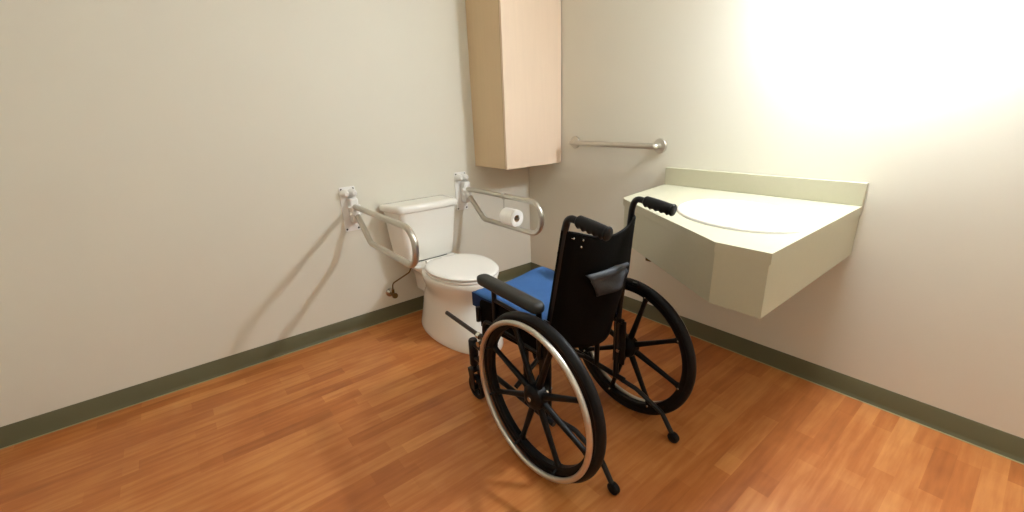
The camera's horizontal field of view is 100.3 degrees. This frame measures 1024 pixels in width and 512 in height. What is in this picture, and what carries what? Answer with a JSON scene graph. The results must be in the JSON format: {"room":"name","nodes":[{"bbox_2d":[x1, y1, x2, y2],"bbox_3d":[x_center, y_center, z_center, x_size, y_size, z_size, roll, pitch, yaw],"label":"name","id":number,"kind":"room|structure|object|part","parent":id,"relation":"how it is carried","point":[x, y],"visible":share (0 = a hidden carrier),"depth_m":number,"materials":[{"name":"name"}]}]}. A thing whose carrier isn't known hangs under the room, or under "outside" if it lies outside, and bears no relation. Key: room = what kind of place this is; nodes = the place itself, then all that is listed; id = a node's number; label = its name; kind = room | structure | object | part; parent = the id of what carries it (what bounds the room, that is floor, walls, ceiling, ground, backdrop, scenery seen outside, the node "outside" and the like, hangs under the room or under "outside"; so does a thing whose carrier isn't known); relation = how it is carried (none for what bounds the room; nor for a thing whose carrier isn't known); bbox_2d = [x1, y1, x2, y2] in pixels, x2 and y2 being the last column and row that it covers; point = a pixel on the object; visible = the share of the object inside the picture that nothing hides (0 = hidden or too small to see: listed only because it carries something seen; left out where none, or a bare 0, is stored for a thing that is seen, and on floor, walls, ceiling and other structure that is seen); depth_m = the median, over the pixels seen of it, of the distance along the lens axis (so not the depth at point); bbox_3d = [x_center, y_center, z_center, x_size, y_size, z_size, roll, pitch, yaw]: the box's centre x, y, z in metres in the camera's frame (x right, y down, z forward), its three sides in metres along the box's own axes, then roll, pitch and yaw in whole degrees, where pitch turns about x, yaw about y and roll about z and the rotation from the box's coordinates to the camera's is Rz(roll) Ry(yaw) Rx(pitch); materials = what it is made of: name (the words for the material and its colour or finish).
{"room":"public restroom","nodes":[
{"label":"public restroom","id":0,"kind":"room"},
{"bbox_2d":[0,0,530,426],"bbox_3d":[-1.123,-0.656,2.305,3.300,2.490,0.100,-16,23,-36],"label":"wall","id":1,"kind":"structure","parent":0,"point":[172,172],"depth_m":2.04,"materials":[{"name":"paint"}]},
{"bbox_2d":[0,262,530,449],"bbox_3d":[-1.045,0.445,2.628,3.100,0.092,0.012,-16,23,-36],"label":"baseboard","id":2,"kind":"structure","parent":1,"relation":"attached to","point":[35,426],"depth_m":2.19,"materials":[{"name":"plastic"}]},
{"bbox_2d":[338,186,419,267],"bbox_3d":[-0.693,-0.159,2.203,0.093,0.311,0.815,-16,23,-36],"label":"grab rail","id":3,"kind":"object","parent":1,"relation":"attached to","point":[352,211],"visible":1,"depth_m":2.36,"materials":[{"name":"white metal"}]},
{"bbox_3d":[-0.950,-0.354,2.432,0.048,0.048,0.056,-16,23,-36],"label":"hinge knob","id":4,"kind":"part","parent":3,"relation":"part of","materials":[{"name":"white metal"}]},
{"bbox_3d":[-0.947,-0.274,2.497,0.092,0.260,0.005,-16,23,-36],"label":"wall plate","id":5,"kind":"part","parent":3,"relation":"part of","materials":[{"name":"white metal"}]},
{"bbox_3d":[-0.916,-0.364,2.457,0.048,0.048,0.056,-16,23,-36],"label":"hinge knob","id":6,"kind":"part","parent":3,"relation":"part of","materials":[{"name":"white metal"}]},
{"bbox_2d":[386,268,410,297],"bbox_3d":[-0.723,0.140,2.743,0.168,0.260,0.103,-16,23,-36],"label":"supply valve","id":7,"kind":"object","parent":1,"relation":"attached to","point":[390,291],"visible":0.85,"depth_m":2.73,"materials":[{"name":"silver metal"}]},
{"bbox_2d":[454,171,543,235],"bbox_3d":[-0.094,-0.333,2.652,0.098,0.311,0.815,-16,23,-36],"label":"grab rail","id":8,"kind":"object","parent":1,"relation":"attached to","point":[463,190],"visible":1,"depth_m":2.78,"materials":[{"name":"white metal"}]},
{"bbox_3d":[-0.353,-0.527,2.880,0.048,0.048,0.056,-16,23,-36],"label":"hinge knob","id":9,"kind":"part","parent":8,"relation":"part of","materials":[{"name":"white metal"}]},
{"bbox_3d":[-0.351,-0.448,2.944,0.092,0.260,0.005,-16,23,-36],"label":"wall plate","id":10,"kind":"part","parent":8,"relation":"part of","materials":[{"name":"white metal"}]},
{"bbox_3d":[-0.319,-0.537,2.905,0.048,0.048,0.056,-16,23,-36],"label":"hinge knob","id":11,"kind":"part","parent":8,"relation":"part of","materials":[{"name":"white metal"}]},
{"bbox_2d":[501,192,519,218],"bbox_3d":[-0.006,-0.302,2.572,0.044,0.146,0.151,-16,23,-36],"label":"hanger","id":12,"kind":"object","parent":8,"relation":"hanging from","point":[504,192],"visible":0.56,"depth_m":2.60,"materials":[{"name":"metal"}]},
{"bbox_2d":[465,0,560,169],"bbox_3d":[0.023,-1.208,2.792,0.483,1.197,0.356,-16,23,-36],"label":"upper cabinet","id":13,"kind":"object","parent":1,"relation":"attached to","point":[514,46],"visible":1,"depth_m":2.67,"materials":[{"name":"brown wood"}]},
{"bbox_3d":[0.129,-1.170,2.666,0.483,1.197,0.018,-16,23,-36],"label":"door","id":14,"kind":"part","parent":13,"relation":"part of","materials":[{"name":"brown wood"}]},
{"bbox_2d":[499,207,522,226],"bbox_3d":[-0.004,-0.237,2.595,0.104,0.104,0.110,-16,23,-36],"label":"toilet roll","id":15,"kind":"object","parent":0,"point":[507,215],"visible":0.97,"depth_m":2.56,"materials":[{"name":"white paper"}]},
{"bbox_2d":[0,309,1023,511],"bbox_3d":[-0.014,0.883,1.423,3.100,0.050,3.300,-16,23,-36],"label":"floor","id":16,"kind":"structure","parent":0,"point":[386,416],"depth_m":1.71,"materials":[{"name":"brown wood"}]},
{"bbox_2d":[379,195,503,354],"bbox_3d":[-0.368,0.090,2.541,0.459,0.770,0.807,-16,23,-36],"label":"toilet","id":17,"kind":"object","parent":16,"relation":"on","point":[447,279],"visible":0.88,"depth_m":2.52,"materials":[{"name":"white ceramic"}]},
{"bbox_3d":[-0.567,-0.319,2.641,0.451,0.042,0.224,-16,23,-36],"label":"tank lid","id":18,"kind":"part","parent":17,"relation":"part of","materials":[{"name":"white ceramic"}]},
{"bbox_3d":[-0.560,-0.148,2.699,0.416,0.318,0.202,-16,23,-36],"label":"tank","id":19,"kind":"part","parent":17,"relation":"part of","materials":[{"name":"white ceramic"}]},
{"bbox_3d":[-0.279,0.085,2.478,0.388,0.014,0.473,-16,23,-36],"label":"seat","id":20,"kind":"part","parent":17,"relation":"part of","materials":[{"name":"white plastic"}]},
{"bbox_3d":[-0.279,0.063,2.470,0.390,0.022,0.474,-16,23,-36],"label":"lid","id":21,"kind":"part","parent":17,"relation":"part of","materials":[{"name":"white plastic"}]},
{"bbox_3d":[-0.310,0.270,2.584,0.392,0.398,0.718,-16,23,-36],"label":"bowl","id":22,"kind":"part","parent":17,"relation":"part of","materials":[{"name":"white ceramic"}]},
{"bbox_2d":[445,196,696,494],"bbox_3d":[0.163,0.225,1.752,0.617,0.976,1.001,-16,23,-36],"label":"wheelchair","id":23,"kind":"object","parent":16,"relation":"on","point":[590,280],"visible":1,"depth_m":1.51,"materials":[{"name":"black metal"}]},
{"bbox_3d":[-0.216,0.310,1.922,0.020,0.030,0.311,-16,23,-35],"label":"brake lever","id":24,"kind":"part","parent":23,"relation":"part of","materials":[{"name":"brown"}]},
{"bbox_2d":[475,306,480,321],"bbox_3d":[-0.141,0.242,1.784,0.020,0.065,0.020,-16,23,-36],"label":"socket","id":25,"kind":"object","parent":23,"relation":"attached to","point":[478,308],"depth_m":1.78,"materials":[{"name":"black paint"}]},
{"bbox_3d":[0.013,0.245,1.589,0.021,0.212,0.280,-16,23,-36],"label":"armrest frame","id":26,"kind":"part","parent":23,"relation":"part of","materials":[{"name":"black paint"}]},
{"bbox_3d":[0.012,0.438,1.688,0.023,0.297,0.439,-16,23,-36],"label":"frame","id":27,"kind":"part","parent":23,"relation":"part of","materials":[{"name":"black paint"}]},
{"bbox_2d":[472,266,615,319],"bbox_3d":[0.138,0.182,1.812,0.418,0.092,0.478,-16,23,-36],"label":"seat cushion","id":28,"kind":"object","parent":23,"relation":"on","point":[537,282],"visible":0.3,"depth_m":1.86,"materials":[{"name":"blue fabric"}]},
{"bbox_3d":[0.120,0.454,1.540,0.010,0.200,0.058,-16,23,-36],"label":"axle plate","id":29,"kind":"part","parent":23,"relation":"part of","materials":[{"name":"black paint"}]},
{"bbox_3d":[0.190,0.259,1.384,0.025,0.799,0.270,-16,23,-36],"label":"post","id":30,"kind":"part","parent":23,"relation":"part of","materials":[{"name":"black metal"}]},
{"bbox_3d":[0.304,0.096,1.509,0.432,0.481,0.125,-16,23,-36],"label":"backrest","id":31,"kind":"part","parent":23,"relation":"part of","materials":[{"name":"black fabric"}]},
{"bbox_3d":[0.332,0.345,1.928,0.023,0.297,0.439,-16,23,-36],"label":"frame","id":32,"kind":"part","parent":23,"relation":"part of","materials":[{"name":"black paint"}]},
{"bbox_3d":[0.449,0.358,1.786,0.010,0.200,0.058,-16,23,-36],"label":"axle plate","id":33,"kind":"part","parent":23,"relation":"part of","materials":[{"name":"black paint"}]},
{"bbox_3d":[0.483,0.167,1.632,0.036,0.793,0.227,-14,22,-32],"label":"post","id":34,"kind":"part","parent":23,"relation":"part of","materials":[{"name":"black metal"}]},
{"bbox_2d":[529,0,1023,437],"bbox_3d":[1.188,-0.634,1.972,0.100,2.490,3.300,-16,23,-36],"label":"wall","id":35,"kind":"structure","parent":0,"point":[919,102],"depth_m":1.74,"materials":[{"name":"paint"}]},
{"bbox_2d":[569,136,666,152],"bbox_3d":[0.599,-0.680,2.596,0.065,0.085,0.722,-16,23,-36],"label":"grab bar","id":36,"kind":"object","parent":35,"relation":"attached to","point":[659,146],"visible":1,"depth_m":2.49,"materials":[{"name":"metal"}]},
{"bbox_2d":[623,167,868,318],"bbox_3d":[0.809,-0.140,1.833,0.877,0.325,0.895,-16,23,-36],"label":"countertop","id":37,"kind":"structure","parent":35,"relation":"attached to","point":[749,273],"depth_m":1.57,"materials":[{"name":"laminate"}]},
{"bbox_2d":[677,199,811,233],"bbox_3d":[0.882,-0.097,1.683,0.453,0.157,0.518,-16,23,-36],"label":"sink","id":38,"kind":"object","parent":37,"relation":"in","point":[737,215],"visible":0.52,"depth_m":1.76,"materials":[{"name":"white ceramic"}]},
{"bbox_2d":[664,167,868,205],"bbox_3d":[1.137,-0.347,2.046,0.020,0.092,0.894,-16,23,-36],"label":"backsplash","id":39,"kind":"structure","parent":35,"relation":"attached to","point":[821,190],"depth_m":1.96,"materials":[{"name":"laminate"}]},
{"bbox_2d":[531,262,1023,464],"bbox_3d":[1.186,0.467,2.303,0.012,0.092,3.300,-16,23,-36],"label":"baseboard","id":40,"kind":"structure","parent":35,"relation":"attached to","point":[1003,443],"depth_m":1.88,"materials":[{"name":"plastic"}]}
]}

